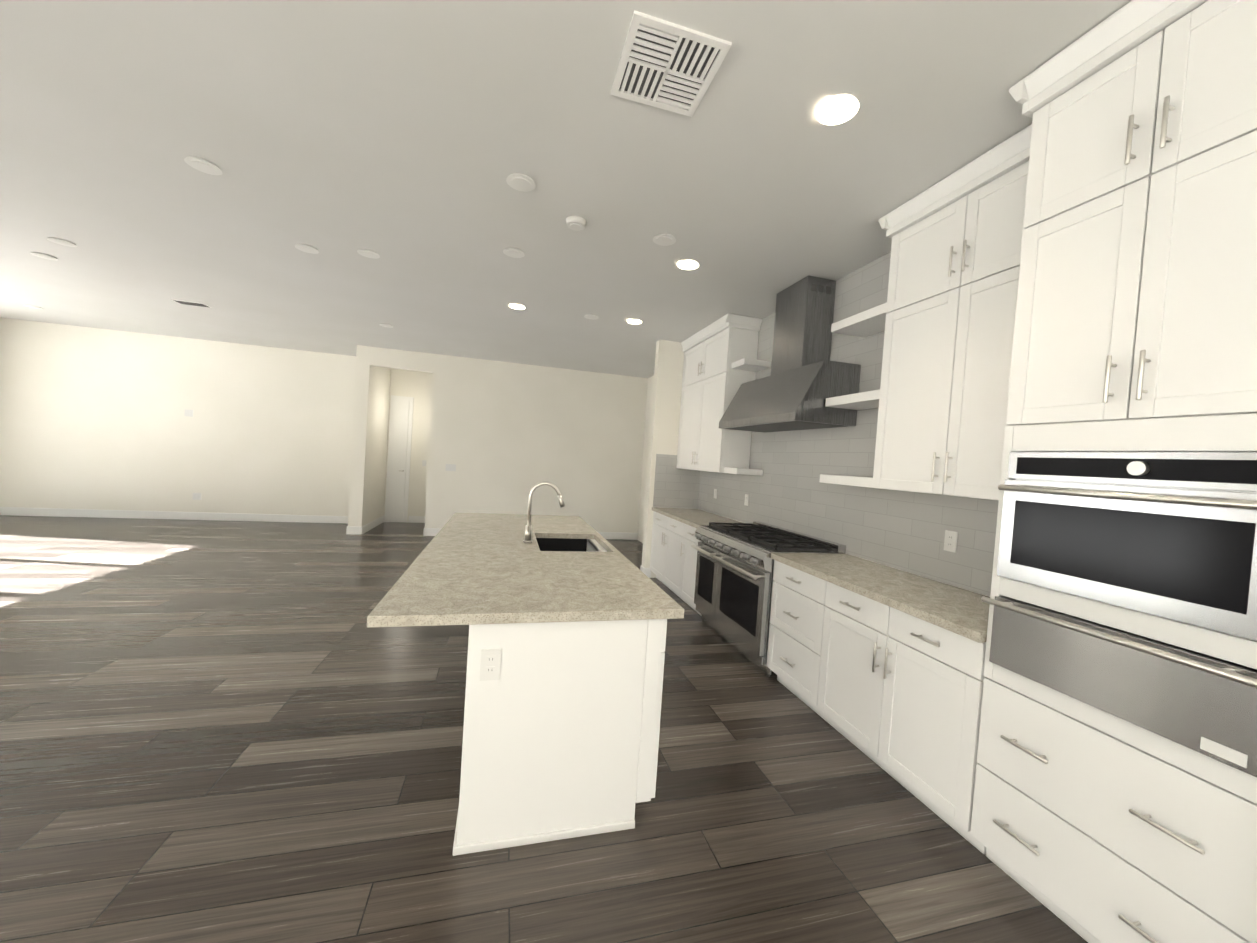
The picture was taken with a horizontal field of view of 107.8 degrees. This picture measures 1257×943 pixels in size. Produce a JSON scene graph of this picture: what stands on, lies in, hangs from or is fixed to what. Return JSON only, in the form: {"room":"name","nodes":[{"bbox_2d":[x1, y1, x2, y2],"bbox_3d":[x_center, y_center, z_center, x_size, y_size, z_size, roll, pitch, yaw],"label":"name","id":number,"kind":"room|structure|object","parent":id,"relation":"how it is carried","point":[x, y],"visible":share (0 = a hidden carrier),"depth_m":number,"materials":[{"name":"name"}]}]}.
{"room":"kitchen","nodes":[
{"label":"kitchen","id":0,"kind":"room"},
{"bbox_2d":[0,318,355,515],"bbox_3d":[-7.350,-0.706,7.795,5.400,3.050,0.120,3,2,-15],"label":"wall","id":1,"kind":"structure","parent":0,"point":[93,418],"depth_m":7.64,"materials":[{"name":"paint"}]},
{"bbox_2d":[0,507,347,523],"bbox_3d":[-7.370,0.756,7.782,5.278,0.130,0.016,3,2,-15],"label":"baseboard","id":2,"kind":"structure","parent":1,"relation":"attached to","point":[60,512],"depth_m":7.68,"materials":[{"name":"white wood"}]},
{"bbox_2d":[184,409,192,416],"bbox_3d":[-7.392,-0.982,7.704,0.115,0.115,0.009,3,2,-15],"label":"switch plate","id":3,"kind":"object","parent":1,"relation":"attached to","point":[189,413],"visible":1,"depth_m":7.70,"materials":[{"name":"white plastic"}]},
{"bbox_2d":[192,493,200,499],"bbox_3d":[-7.330,0.423,7.782,0.118,0.116,0.008,3,2,-15],"label":"electrical outlet","id":4,"kind":"object","parent":1,"relation":"attached to","point":[196,496],"visible":1,"depth_m":7.78,"materials":[{"name":"white plastic"}]},
{"bbox_2d":[384,369,432,521],"bbox_3d":[-4.182,-0.530,8.956,0.930,3.050,0.120,3,2,-15],"label":"wall","id":5,"kind":"structure","parent":0,"point":[417,385],"depth_m":8.91,"materials":[{"name":"paint"}]},
{"bbox_2d":[384,395,413,522],"bbox_3d":[-4.410,-0.230,8.793,0.400,2.430,0.095,3,2,-15],"label":"hall door","id":6,"kind":"structure","parent":5,"relation":"in","point":[399,458],"depth_m":8.81,"materials":[{"name":"white wood"}]},
{"bbox_2d":[408,516,424,522],"bbox_3d":[-4.057,0.941,8.984,0.471,0.130,0.013,3,2,-15],"label":"baseboard","id":7,"kind":"structure","parent":5,"relation":"attached to","point":[412,519],"depth_m":8.96,"materials":[{"name":"white wood"}]},
{"bbox_2d":[348,345,647,532],"bbox_3d":[-2.106,-0.370,8.066,4.890,3.050,0.120,3,2,-15],"label":"wall","id":8,"kind":"structure","parent":0,"point":[505,437],"depth_m":8.05,"materials":[{"name":"paint"}]},
{"bbox_2d":[346,526,359,533],"bbox_3d":[-4.688,0.928,7.925,0.013,0.130,1.094,3,2,-15],"label":"baseboard","id":9,"kind":"structure","parent":8,"relation":"attached to","point":[350,529],"depth_m":7.41,"materials":[{"name":"white wood"}]},
{"bbox_2d":[360,515,384,534],"bbox_3d":[-4.523,0.933,8.134,0.017,0.130,1.412,3,2,-15],"label":"baseboard","id":10,"kind":"structure","parent":8,"relation":"attached to","point":[371,525],"depth_m":7.98,"materials":[{"name":"white wood"}]},
{"bbox_2d":[445,464,455,470],"bbox_3d":[-3.014,-0.066,7.770,0.164,0.116,0.009,3,2,-15],"label":"switch plate","id":11,"kind":"object","parent":8,"relation":"attached to","point":[450,467],"visible":1,"depth_m":7.77,"materials":[{"name":"white plastic"}]},
{"bbox_2d":[423,528,637,539],"bbox_3d":[-1.638,1.121,8.186,3.752,0.130,0.013,3,2,-15],"label":"baseboard","id":12,"kind":"structure","parent":8,"relation":"attached to","point":[426,531],"depth_m":8.53,"materials":[{"name":"white wood"}]},
{"bbox_2d":[0,515,1087,942],"bbox_3d":[-3.788,1.211,3.793,10.410,0.100,11.640,3,2,-15],"label":"floor","id":13,"kind":"structure","parent":0,"point":[230,731],"depth_m":2.02,"materials":[{"name":"wood"}]},
{"bbox_2d":[453,620,666,855],"bbox_3d":[-0.573,0.952,3.100,0.825,0.874,2.714,3,2,-15],"label":"kitchen island","id":14,"kind":"object","parent":13,"relation":"on","point":[565,744],"depth_m":1.79,"materials":[{"name":"white paint"}]},
{"bbox_2d":[480,649,500,680],"bbox_3d":[-0.514,0.720,1.707,0.072,0.116,0.008,3,2,-15],"label":"outlet","id":15,"kind":"object","parent":14,"relation":"attached to","point":[490,665],"visible":1,"depth_m":1.70,"materials":[{"name":"white plastic"}]},
{"bbox_2d":[367,512,683,627],"bbox_3d":[-0.688,0.487,3.049,1.160,0.039,2.770,3,2,-15],"label":"island countertop","id":16,"kind":"structure","parent":14,"relation":"on","point":[479,568],"depth_m":2.09,"materials":[{"name":"beige stone"}]},
{"bbox_2d":[523,482,564,542],"bbox_3d":[-0.552,0.273,3.038,0.264,0.406,0.102,3,2,-15],"label":"gooseneck faucet","id":17,"kind":"object","parent":16,"relation":"on","point":[528,532],"visible":1,"depth_m":3.02,"materials":[{"name":"silver metal"}]},
{"bbox_2d":[539,536,606,551],"bbox_3d":[-0.408,0.629,3.171,0.480,0.237,0.670,3,2,-15],"label":"sink","id":18,"kind":"object","parent":16,"relation":"in","point":[560,543],"depth_m":3.47,"materials":[{"name":"metal"}]},
{"bbox_2d":[650,511,681,591],"bbox_3d":[0.731,0.976,5.435,0.609,0.874,1.125,3,2,-15],"label":"base cabinet","id":19,"kind":"object","parent":13,"relation":"on","point":[673,560],"depth_m":5.38,"materials":[{"name":"white paint"}]},
{"bbox_2d":[652,507,750,526],"bbox_3d":[0.798,0.527,5.227,0.637,0.039,1.524,3,2,-15],"label":"countertop","id":20,"kind":"structure","parent":19,"relation":"on","point":[692,517],"depth_m":5.16,"materials":[{"name":"beige stone"}]},
{"bbox_2d":[674,523,701,615],"bbox_3d":[0.911,1.005,4.757,0.609,0.874,0.518,3,2,-15],"label":"base cabinet","id":21,"kind":"object","parent":13,"relation":"on","point":[687,555],"depth_m":4.75,"materials":[{"name":"white paint"}]},
{"bbox_2d":[691,521,845,677],"bbox_3d":[1.077,0.988,3.898,0.729,0.975,1.206,3,2,-15],"label":"range","id":22,"kind":"object","parent":13,"relation":"on","point":[734,580],"visible":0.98,"depth_m":3.64,"materials":[{"name":"silver metal"}]},
{"bbox_2d":[767,561,822,707],"bbox_3d":[1.370,1.081,3.032,0.609,0.874,0.607,3,2,-15],"label":"base cabinet","id":23,"kind":"object","parent":13,"relation":"on","point":[793,640],"depth_m":2.97,"materials":[{"name":"white paint"}]},
{"bbox_2d":[811,581,985,853],"bbox_3d":[1.552,1.111,2.349,0.609,0.874,0.926,3,2,-15],"label":"base cabinet","id":24,"kind":"object","parent":13,"relation":"on","point":[881,665],"depth_m":2.15,"materials":[{"name":"white paint"}]},
{"bbox_2d":[771,553,989,644],"bbox_3d":[1.498,0.642,2.598,0.637,0.039,1.474,3,2,-15],"label":"countertop","id":25,"kind":"structure","parent":24,"relation":"on","point":[962,612],"depth_m":2.42,"materials":[{"name":"beige stone"}]},
{"bbox_2d":[970,0,1256,942],"bbox_3d":[1.804,0.061,1.536,0.664,3.044,0.781,3,2,-15],"label":"tall cabinet","id":26,"kind":"object","parent":13,"relation":"on","point":[1136,318],"visible":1,"depth_m":1.42,"materials":[{"name":"white paint"}]},
{"bbox_2d":[981,452,1256,776],"bbox_3d":[1.748,0.357,1.506,0.634,0.809,0.666,3,2,-15],"label":"wall oven","id":27,"kind":"object","parent":26,"relation":"in","point":[1171,535],"visible":1,"depth_m":1.36,"materials":[{"name":"silver metal"}]},
{"bbox_2d":[0,0,1131,377],"bbox_3d":[-3.583,-1.931,3.710,10.410,0.100,11.640,3,2,-15],"label":"ceiling","id":28,"kind":"structure","parent":0,"point":[404,138],"depth_m":2.44,"materials":[{"name":"paint"}]},
{"bbox_2d":[30,252,57,260],"bbox_3d":[-5.459,-2.011,4.284,0.164,0.014,0.164,3,2,-15],"label":"recessed light","id":29,"kind":"object","parent":28,"relation":"in","point":[44,256],"visible":1,"depth_m":4.27,"materials":[{"name":"white plastic"}]},
{"bbox_2d":[47,237,76,246],"bbox_3d":[-4.846,-1.961,3.921,0.164,0.014,0.164,3,2,-15],"label":"recessed light","id":30,"kind":"object","parent":28,"relation":"in","point":[61,242],"visible":0.92,"depth_m":3.91,"materials":[{"name":"white plastic"}]},
{"bbox_2d":[170,299,212,307],"bbox_3d":[-5.284,-2.033,5.547,0.330,0.013,0.170,3,2,-15],"label":"ceiling vent","id":31,"kind":"object","parent":28,"relation":"in","point":[192,303],"visible":1,"depth_m":5.52,"materials":[{"name":"white metal"}]},
{"bbox_2d":[184,156,222,174],"bbox_3d":[-2.464,-1.772,2.658,0.164,0.014,0.164,3,2,-15],"label":"recessed light","id":32,"kind":"object","parent":28,"relation":"in","point":[203,165],"visible":0.92,"depth_m":2.65,"materials":[{"name":"white"}]},
{"bbox_2d":[295,244,318,253],"bbox_3d":[-2.613,-1.810,3.725,0.164,0.014,0.164,3,2,-15],"label":"recessed light","id":33,"kind":"object","parent":28,"relation":"in","point":[307,248],"visible":1,"depth_m":3.71,"materials":[{"name":"white plastic"}]},
{"bbox_2d":[357,249,379,258],"bbox_3d":[-2.122,-1.778,3.743,0.164,0.014,0.164,3,2,-15],"label":"recessed light","id":34,"kind":"object","parent":28,"relation":"in","point":[368,253],"visible":0.98,"depth_m":3.73,"materials":[{"name":"white plastic"}]},
{"bbox_2d":[379,323,392,327],"bbox_3d":[-3.164,-1.906,5.987,0.164,0.014,0.164,3,2,-15],"label":"recessed light","id":35,"kind":"object","parent":28,"relation":"in","point":[386,325],"visible":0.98,"depth_m":5.96,"materials":[{"name":"white"}]},
{"bbox_2d":[503,248,524,257],"bbox_3d":[-0.887,-1.692,3.547,0.164,0.014,0.164,3,2,-15],"label":"recessed light","id":36,"kind":"object","parent":28,"relation":"in","point":[514,252],"visible":0.92,"depth_m":3.54,"materials":[{"name":"white"}]},
{"bbox_2d":[509,304,524,309],"bbox_3d":[-1.179,-1.746,4.855,0.164,0.014,0.164,3,2,-15],"label":"recessed light","id":37,"kind":"object","parent":28,"relation":"in","point":[517,306],"visible":0.92,"depth_m":4.83,"materials":[{"name":"white"}]},
{"bbox_2d":[506,173,535,191],"bbox_3d":[-0.614,-1.650,2.617,0.164,0.014,0.164,3,2,-15],"label":"recessed light","id":38,"kind":"object","parent":28,"relation":"in","point":[521,182],"visible":1,"depth_m":2.61,"materials":[{"name":"white plastic"}]},
{"bbox_2d":[566,216,585,230],"bbox_3d":[-0.346,-1.630,3.021,0.136,0.039,0.136,3,2,-15],"label":"smoke detector","id":39,"kind":"object","parent":28,"relation":"attached to","point":[576,223],"visible":1,"depth_m":2.99,"materials":[{"name":"white plastic"}]},
{"bbox_2d":[584,314,598,319],"bbox_3d":[-0.407,-1.700,5.042,0.164,0.014,0.164,3,2,-15],"label":"recessed light","id":40,"kind":"object","parent":28,"relation":"in","point":[591,316],"visible":0.96,"depth_m":5.03,"materials":[{"name":"white plastic"}]},
{"bbox_2d":[627,319,641,323],"bbox_3d":[0.066,-1.671,5.107,0.164,0.014,0.164,3,2,-15],"label":"recessed light","id":41,"kind":"object","parent":28,"relation":"in","point":[634,321],"visible":0.94,"depth_m":5.08,"materials":[{"name":"white"}]},
{"bbox_2d":[653,233,675,245],"bbox_3d":[0.249,-1.608,3.180,0.164,0.014,0.164,3,2,-15],"label":"recessed light","id":42,"kind":"object","parent":28,"relation":"in","point":[663,239],"visible":0.96,"depth_m":3.17,"materials":[{"name":"white plastic"}]},
{"bbox_2d":[611,10,731,116],"bbox_3d":[0.150,-1.579,1.804,0.370,0.012,0.370,3,2,-15],"label":"ceiling vent","id":43,"kind":"object","parent":28,"relation":"in","point":[668,65],"visible":0.98,"depth_m":1.77,"materials":[{"name":"white metal"}]},
{"bbox_2d":[678,260,698,269],"bbox_3d":[0.463,-1.604,3.559,0.164,0.014,0.164,3,2,-15],"label":"recessed light","id":44,"kind":"object","parent":28,"relation":"in","point":[688,264],"visible":0.92,"depth_m":3.54,"materials":[{"name":"white"}]},
{"bbox_2d":[817,94,858,124],"bbox_3d":[0.888,-1.534,1.945,0.164,0.014,0.164,3,2,-15],"label":"recessed light","id":45,"kind":"object","parent":28,"relation":"in","point":[837,109],"visible":1,"depth_m":1.94,"materials":[{"name":"white"}]},
{"bbox_2d":[642,340,687,577],"bbox_3d":[0.611,-0.138,6.008,0.690,3.050,0.130,3,2,-15],"label":"wall","id":46,"kind":"structure","parent":0,"point":[667,391],"depth_m":5.88,"materials":[{"name":"paint"}]},
{"bbox_2d":[637,375,989,596],"bbox_3d":[1.532,-0.028,4.120,0.120,3.050,9.640,3,2,-15],"label":"wall","id":47,"kind":"structure","parent":0,"point":[645,457],"depth_m":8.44,"materials":[{"name":"paint"}]},
{"bbox_2d":[676,321,759,472],"bbox_3d":[0.992,-0.773,5.366,0.339,1.540,1.246,3,2,-15],"label":"upper cabinet","id":48,"kind":"object","parent":47,"relation":"attached to","point":[712,381],"depth_m":4.97,"materials":[{"name":"white paint"}]},
{"bbox_2d":[724,467,762,475],"bbox_3d":[1.163,-0.001,4.655,0.289,0.060,0.271,3,2,-15],"label":"floating shelf","id":49,"kind":"object","parent":47,"relation":"attached to","point":[744,471],"visible":1,"depth_m":4.54,"materials":[{"name":"white paint"}]},
{"bbox_2d":[731,358,770,371],"bbox_3d":[1.234,-1.073,4.627,0.289,0.060,0.271,3,2,-15],"label":"floating shelf","id":50,"kind":"object","parent":47,"relation":"attached to","point":[748,364],"visible":1,"depth_m":4.53,"materials":[{"name":"white paint"}]},
{"bbox_2d":[719,275,860,432],"bbox_3d":[1.310,-0.963,3.874,0.519,1.188,1.206,3,2,-15],"label":"range hood","id":51,"kind":"object","parent":47,"relation":"attached to","point":[800,384],"visible":1,"depth_m":3.65,"materials":[{"name":"silver metal"}]},
{"bbox_2d":[653,252,998,595],"bbox_3d":[1.230,-0.500,3.899,0.630,2.134,4.230,3,2,-15],"label":"wall tiles","id":52,"kind":"structure","parent":47,"relation":"attached to","point":[902,530],"depth_m":3.43,"materials":[{"name":"grey tile"}]},
{"bbox_2d":[744,494,748,505],"bbox_3d":[1.245,0.300,4.834,0.008,0.116,0.072,3,2,-15],"label":"outlet","id":53,"kind":"object","parent":52,"relation":"attached to","point":[746,502],"visible":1,"depth_m":4.83,"materials":[{"name":"white plastic"}]},
{"bbox_2d":[944,530,957,552],"bbox_3d":[1.837,0.398,2.614,0.008,0.116,0.072,3,2,-15],"label":"outlet","id":54,"kind":"object","parent":52,"relation":"attached to","point":[950,541],"visible":1,"depth_m":2.61,"materials":[{"name":"white plastic"}]},
{"bbox_2d":[819,474,872,487],"bbox_3d":[1.584,0.068,3.076,0.289,0.060,0.540,3,2,-15],"label":"floating shelf","id":55,"kind":"object","parent":47,"relation":"attached to","point":[851,480],"visible":0.58,"depth_m":3.04,"materials":[{"name":"white paint"}]},
{"bbox_2d":[825,389,879,409],"bbox_3d":[1.619,-0.475,3.062,0.289,0.060,0.540,3,2,-15],"label":"floating shelf","id":56,"kind":"object","parent":47,"relation":"attached to","point":[863,400],"visible":0.62,"depth_m":3.07,"materials":[{"name":"white paint"}]},
{"bbox_2d":[831,302,887,336],"bbox_3d":[1.654,-1.004,3.047,0.289,0.060,0.540,3,2,-15],"label":"floating shelf","id":57,"kind":"object","parent":47,"relation":"attached to","point":[869,322],"visible":0.52,"depth_m":3.08,"materials":[{"name":"white paint"}]},
{"bbox_2d":[872,124,1031,499],"bbox_3d":[1.767,-0.680,2.355,0.394,1.614,0.983,3,2,-15],"label":"upper cabinet","id":58,"kind":"object","parent":47,"relation":"attached to","point":[956,236],"visible":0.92,"depth_m":2.30,"materials":[{"name":"white paint"}]}
]}

